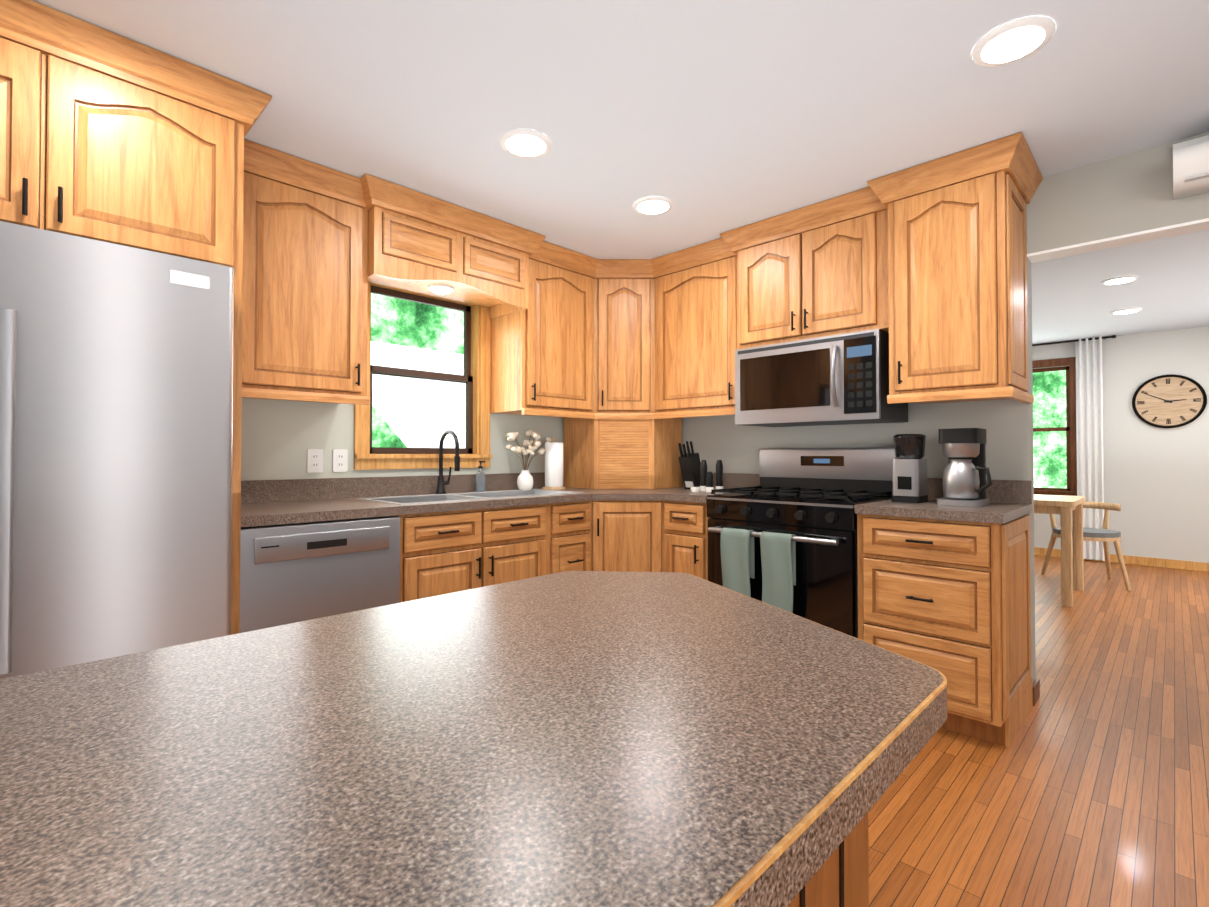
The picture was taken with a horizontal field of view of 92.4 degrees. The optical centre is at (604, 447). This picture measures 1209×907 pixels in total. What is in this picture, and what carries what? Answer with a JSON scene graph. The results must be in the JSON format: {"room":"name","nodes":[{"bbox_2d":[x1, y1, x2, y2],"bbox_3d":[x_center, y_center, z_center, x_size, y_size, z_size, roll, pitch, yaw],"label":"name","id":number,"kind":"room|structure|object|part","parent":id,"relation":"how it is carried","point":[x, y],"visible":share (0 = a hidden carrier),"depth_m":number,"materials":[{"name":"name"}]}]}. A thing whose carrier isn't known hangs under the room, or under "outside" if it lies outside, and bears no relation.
{"room":"kitchen","nodes":[
{"label":"kitchen","id":0,"kind":"room"},
{"bbox_2d":[241,398,562,480],"bbox_3d":[-0.966,-0.016,3.401,0.120,2.385,13.020,-1,-1,45],"label":"wall","id":1,"kind":"structure","parent":0,"point":[279,438],"depth_m":2.87,"materials":[{"name":"grey paint"}]},
{"bbox_2d":[0,0,51,229],"bbox_3d":[-2.028,-0.917,1.721,0.732,0.622,0.500,-1,-1,45],"label":"upper cabinet","id":2,"kind":"object","parent":1,"relation":"attached to","point":[25,26],"depth_m":1.61,"materials":[{"name":"brown wood"}]},
{"bbox_2d":[48,12,251,287],"bbox_3d":[-1.677,-0.912,2.078,0.732,0.622,0.501,-1,-1,45],"label":"upper cabinet","id":3,"kind":"object","parent":1,"relation":"attached to","point":[151,152],"depth_m":1.81,"materials":[{"name":"brown wood"}]},
{"bbox_2d":[233,144,375,403],"bbox_3d":[-1.428,-0.720,2.603,0.347,0.992,0.600,-1,-1,45],"label":"upper cabinet","id":4,"kind":"object","parent":1,"relation":"attached to","point":[300,317],"depth_m":2.49,"materials":[{"name":"brown wood"}]},
{"bbox_2d":[307,449,322,472],"bbox_3d":[-1.420,0.067,2.844,0.010,0.115,0.072,-1,-1,45],"label":"electrical outlet","id":5,"kind":"object","parent":1,"relation":"attached to","point":[315,460],"depth_m":2.84,"materials":[{"name":"white plastic"}]},
{"bbox_2d":[332,449,347,471],"bbox_3d":[-1.336,0.068,2.929,0.010,0.115,0.072,-1,-1,45],"label":"electrical outlet","id":6,"kind":"object","parent":1,"relation":"attached to","point":[340,456],"depth_m":2.93,"materials":[{"name":"white plastic"}]},
{"bbox_2d":[354,282,491,469],"bbox_3d":[-1.024,-0.417,3.304,0.140,1.075,0.823,-1,-1,45],"label":"kitchen window","id":7,"kind":"structure","parent":1,"relation":"in","point":[475,377],"depth_m":3.42,"materials":[{"name":"brown wood"}]},
{"bbox_2d":[488,236,595,419],"bbox_3d":[-0.383,-0.706,3.665,0.347,0.992,0.579,-1,-1,45],"label":"upper cabinet","id":8,"kind":"object","parent":1,"relation":"attached to","point":[542,295],"depth_m":3.47,"materials":[{"name":"brown wood"}]},
{"bbox_2d":[596,259,651,411],"bbox_3d":[0.125,-0.701,3.997,0.607,0.992,0.608,-1,-1,45],"label":"upper cabinet","id":9,"kind":"object","parent":1,"relation":"attached to","point":[622,368],"depth_m":3.75,"materials":[{"name":"brown wood"}]},
{"bbox_2d":[428,284,454,294],"bbox_3d":[-0.878,-0.841,3.115,0.138,0.032,0.138,-1,-1,36],"label":"recessed light","id":10,"kind":"object","parent":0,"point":[441,289],"depth_m":3.08,"materials":[{"name":"white"}]},
{"bbox_2d":[32,0,1208,343],"bbox_3d":[2.271,-1.280,1.062,10.200,0.080,14.200,-1,-1,45],"label":"ceiling","id":11,"kind":"structure","parent":0,"point":[712,118],"depth_m":2.04,"materials":[{"name":"white paint"}]},
{"bbox_2d":[500,129,551,157],"bbox_3d":[-0.316,-1.215,2.328,0.207,0.014,0.207,0,-1,0],"label":"recessed light","id":12,"kind":"object","parent":11,"relation":"in","point":[523,143],"depth_m":2.31,"materials":[{"name":"white plastic"}]},
{"bbox_2d":[632,196,673,214],"bbox_3d":[0.243,-1.207,2.907,0.207,0.014,0.207,0,-1,0],"label":"recessed light","id":13,"kind":"object","parent":11,"relation":"in","point":[650,205],"depth_m":2.88,"materials":[{"name":"white plastic"}]},
{"bbox_2d":[972,16,1054,66],"bbox_3d":[1.238,-1.223,1.758,0.207,0.014,0.207,0,-1,0],"label":"recessed light","id":14,"kind":"object","parent":11,"relation":"in","point":[1025,37],"depth_m":1.74,"materials":[{"name":"white plastic"}]},
{"bbox_2d":[1100,275,1138,284],"bbox_3d":[3.680,-1.190,4.141,0.207,0.014,0.207,0,-1,0],"label":"recessed light","id":15,"kind":"object","parent":11,"relation":"in","point":[1128,278],"depth_m":4.11,"materials":[{"name":"white plastic"}]},
{"bbox_2d":[1110,308,1141,314],"bbox_3d":[4.529,-1.178,5.032,0.207,0.014,0.207,0,-1,0],"label":"recessed light","id":16,"kind":"object","parent":11,"relation":"in","point":[1128,310],"depth_m":5.00,"materials":[{"name":"white"}]},
{"bbox_2d":[682,132,1208,681],"bbox_3d":[3.372,-0.044,1.309,9.000,2.385,0.122,-1,-1,45],"label":"wall","id":17,"kind":"structure","parent":0,"point":[1118,202],"depth_m":2.65,"materials":[{"name":"grey paint"}]},
{"bbox_2d":[652,236,734,419],"bbox_3d":[0.665,-0.706,3.649,0.650,0.992,0.347,-1,-1,45],"label":"upper cabinet","id":18,"kind":"object","parent":17,"relation":"attached to","point":[693,358],"depth_m":3.52,"materials":[{"name":"brown wood"}]},
{"bbox_2d":[732,212,795,351],"bbox_3d":[1.015,-0.879,3.266,0.390,0.657,0.407,-1,-1,45],"label":"upper cabinet","id":19,"kind":"object","parent":17,"relation":"attached to","point":[763,252],"depth_m":3.13,"materials":[{"name":"brown wood"}]},
{"bbox_2d":[796,184,883,340],"bbox_3d":[1.311,-0.883,2.975,0.440,0.657,0.407,-1,-1,45],"label":"upper cabinet","id":20,"kind":"object","parent":17,"relation":"attached to","point":[840,257],"depth_m":2.84,"materials":[{"name":"brown wood"}]},
{"bbox_2d":[735,329,907,426],"bbox_3d":[1.129,-0.337,3.096,0.770,0.422,0.472,-1,-1,45],"label":"microwave","id":21,"kind":"object","parent":20,"relation":"attached to","point":[841,379],"visible":0.98,"depth_m":2.92,"materials":[{"name":"grey metal"}]},
{"bbox_2d":[880,136,1033,403],"bbox_3d":[1.608,-0.720,2.637,0.455,0.992,0.468,-1,-1,45],"label":"upper cabinet","id":22,"kind":"object","parent":17,"relation":"attached to","point":[953,230],"depth_m":2.46,"materials":[{"name":"brown wood"}]},
{"bbox_2d":[1032,678,1039,699],"bbox_3d":[1.123,1.137,3.601,2.552,0.085,0.014,-1,-1,45],"label":"baseboard","id":23,"kind":"structure","parent":17,"relation":"attached to","point":[1036,684],"depth_m":2.66,"materials":[{"name":"brown wood"}]},
{"bbox_2d":[1173,135,1208,199],"bbox_3d":[2.503,-1.101,1.951,0.840,0.215,0.197,-1,-1,45],"label":"air conditioner unit","id":24,"kind":"object","parent":17,"relation":"attached to","point":[1190,167],"visible":1,"depth_m":2.17,"materials":[{"name":"white plastic"}]},
{"bbox_2d":[868,555,1208,906],"bbox_3d":[2.271,1.175,1.028,10.200,0.060,14.200,-1,-1,45],"label":"floor","id":25,"kind":"structure","parent":0,"point":[1089,787],"depth_m":2.01,"materials":[{"name":"brown wood"}]},
{"bbox_2d":[0,221,233,678],"bbox_3d":[-1.788,0.287,1.803,0.882,1.735,0.915,-1,-1,45],"label":"fridge","id":26,"kind":"object","parent":25,"relation":"on","point":[116,395],"visible":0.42,"depth_m":1.65,"materials":[{"name":"grey metal"}]},
{"bbox_2d":[240,516,399,632],"bbox_3d":[-1.297,0.732,2.475,0.592,0.865,0.604,-1,-1,45],"label":"dishwasher","id":27,"kind":"object","parent":25,"relation":"on","point":[294,573],"visible":0.44,"depth_m":2.25,"materials":[{"name":"grey metal"}]},
{"bbox_2d":[476,500,591,587],"bbox_3d":[-0.406,0.742,3.423,0.627,0.872,0.348,-1,-1,45],"label":"base cabinet","id":28,"kind":"object","parent":25,"relation":"on","point":[513,543],"depth_m":3.01,"materials":[{"name":"brown wood"}]},
{"bbox_2d":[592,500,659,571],"bbox_3d":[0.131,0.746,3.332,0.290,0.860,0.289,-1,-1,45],"label":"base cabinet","id":29,"kind":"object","parent":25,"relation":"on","point":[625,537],"depth_m":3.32,"materials":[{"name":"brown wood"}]},
{"bbox_2d":[620,500,635,503],"bbox_3d":[0.127,0.746,3.769,0.902,0.872,0.903,-1,-1,45],"label":"base cabinet","id":30,"kind":"object","parent":25,"relation":"on","point":[621,501],"depth_m":3.34,"materials":[{"name":"brown wood"}]},
{"bbox_2d":[241,430,664,526],"bbox_3d":[-0.488,0.167,3.131,0.929,0.572,2.685,-1,-1,45],"label":"countertop","id":31,"kind":"structure","parent":30,"relation":"on","point":[284,501],"depth_m":3.03,"materials":[{"name":"laminate"}]},
{"bbox_2d":[436,430,459,493],"bbox_3d":[-0.852,0.082,3.209,0.214,0.356,0.085,-1,-1,45],"label":"faucet","id":32,"kind":"object","parent":31,"relation":"on","point":[440,487],"depth_m":3.24,"materials":[{"name":"black metal"}]},
{"bbox_2d":[476,461,484,491],"bbox_3d":[-0.732,0.174,3.435,0.069,0.185,0.058,-1,-1,45],"label":"soap dispenser","id":33,"kind":"object","parent":31,"relation":"on","point":[480,475],"depth_m":3.42,"materials":[{"name":"grey"}]},
{"bbox_2d":[542,436,565,489],"bbox_3d":[-0.325,0.100,3.737,0.150,0.340,0.150,-1,-1,45],"label":"paper towel","id":34,"kind":"object","parent":31,"relation":"on","point":[553,450],"depth_m":3.68,"materials":[{"name":"white paper"}]},
{"bbox_2d":[563,412,681,488],"bbox_3d":[0.125,0.034,3.965,0.583,0.477,0.583,-1,-1,45],"label":"appliance garage","id":35,"kind":"object","parent":31,"relation":"on","point":[605,450],"depth_m":3.75,"materials":[{"name":"brown wood"}]},
{"bbox_2d":[665,441,759,502],"bbox_3d":[0.564,0.133,3.527,0.556,0.347,0.645,-1,-1,45],"label":"countertop","id":36,"kind":"structure","parent":30,"relation":"on","point":[697,483],"depth_m":3.63,"materials":[{"name":"laminate"}]},
{"bbox_2d":[660,500,710,580],"bbox_3d":[0.656,0.742,3.442,0.310,0.872,0.628,-1,-1,45],"label":"base cabinet","id":37,"kind":"object","parent":25,"relation":"on","point":[683,525],"depth_m":3.22,"materials":[{"name":"brown wood"}]},
{"bbox_2d":[707,447,896,637],"bbox_3d":[1.016,0.587,3.023,0.771,1.170,0.716,-1,-1,45],"label":"range","id":38,"kind":"object","parent":25,"relation":"on","point":[783,536],"visible":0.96,"depth_m":2.84,"materials":[{"name":"grey metal"}]},
{"bbox_2d":[800,827,868,906],"bbox_3d":[-0.794,0.689,-0.130,0.542,0.880,2.440,-1,-1,45],"label":"kitchen island","id":39,"kind":"object","parent":25,"relation":"on","point":[847,884],"depth_m":0.52,"materials":[{"name":"wood"}]},
{"bbox_2d":[0,571,946,906],"bbox_3d":[-0.730,0.234,-0.059,0.652,0.031,2.822,-1,-1,45],"label":"island countertop","id":40,"kind":"structure","parent":39,"relation":"on","point":[566,738],"depth_m":0.42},
{"bbox_2d":[857,514,1032,747],"bbox_3d":[1.523,0.730,2.589,0.542,0.872,0.628,-1,-1,45],"label":"base cabinet","id":41,"kind":"object","parent":25,"relation":"on","point":[950,600],"depth_m":2.33,"materials":[{"name":"brown wood"}]},
{"bbox_2d":[854,428,1031,523],"bbox_3d":[1.522,0.107,2.594,0.549,0.374,0.632,-1,-1,45],"label":"countertop","id":42,"kind":"structure","parent":41,"relation":"on","point":[963,489],"depth_m":2.54,"materials":[{"name":"laminate"}]},
{"bbox_2d":[1034,494,1085,606],"bbox_3d":[3.449,0.804,4.869,0.860,0.785,0.820,-1,-1,45],"label":"dining table","id":43,"kind":"object","parent":25,"relation":"on","point":[1066,508],"visible":0.6,"depth_m":4.41,"materials":[{"name":"brown wood"}]},
{"bbox_2d":[1041,501,1130,590],"bbox_3d":[4.267,0.850,5.147,0.537,0.710,0.556,0,-1,25],"label":"dining chair","id":44,"kind":"object","parent":25,"relation":"on","point":[1105,535],"visible":0.58,"depth_m":5.15,"materials":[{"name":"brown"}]},
{"bbox_2d":[1032,326,1208,562],"bbox_3d":[6.808,0.003,4.802,9.000,2.385,0.120,-1,-1,45],"label":"wall","id":45,"kind":"structure","parent":0,"point":[1156,483],"depth_m":5.92,"materials":[{"name":"white paint"}]},
{"bbox_2d":[1032,357,1076,495],"bbox_3d":[4.839,-0.199,6.689,1.040,1.570,0.135,-1,-1,45],"label":"dining room window","id":46,"kind":"structure","parent":45,"relation":"in","point":[1071,450],"depth_m":6.41,"materials":[{"name":"brown wood"}]},
{"bbox_2d":[1032,335,1115,560],"bbox_3d":[4.833,0.010,6.577,1.494,2.380,0.117,-1,-1,45],"label":"curtain","id":47,"kind":"object","parent":45,"relation":"attached to","point":[1089,426],"visible":0.75,"depth_m":6.19,"materials":[{"name":"white fabric"}]},
{"bbox_3d":[5.184,0.005,6.189,0.220,2.380,0.056,-1,-1,45],"label":"curtain panel","id":48,"kind":"part","parent":47,"relation":"part of","materials":[{"name":"white fabric"}]},
{"bbox_2d":[1034,547,1208,571],"bbox_3d":[6.759,1.152,4.735,8.998,0.085,0.021,-1,-1,45],"label":"baseboard","id":49,"kind":"structure","parent":45,"relation":"attached to","point":[1172,563],"depth_m":5.90,"materials":[{"name":"brown wood"}]},
{"bbox_2d":[1132,374,1206,427],"bbox_3d":[5.666,-0.460,5.822,0.540,0.540,0.034,-1,-1,45],"label":"wall clock","id":50,"kind":"object","parent":45,"relation":"attached to","point":[1169,401],"visible":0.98,"depth_m":5.81,"materials":[{"name":"beige wood"}]},
{"label":"outside","id":51,"kind":"structure","parent":0,"visible":0},
{"bbox_2d":[371,293,465,447],"bbox_3d":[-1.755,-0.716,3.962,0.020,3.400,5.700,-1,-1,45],"label":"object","id":52,"kind":"structure","parent":51,"point":[413,412],"depth_m":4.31,"materials":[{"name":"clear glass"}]},
{"bbox_2d":[1032,370,1066,487],"bbox_3d":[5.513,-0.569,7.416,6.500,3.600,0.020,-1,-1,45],"label":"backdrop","id":53,"kind":"structure","parent":51,"point":[1049,447],"depth_m":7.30,"materials":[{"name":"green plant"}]}
]}

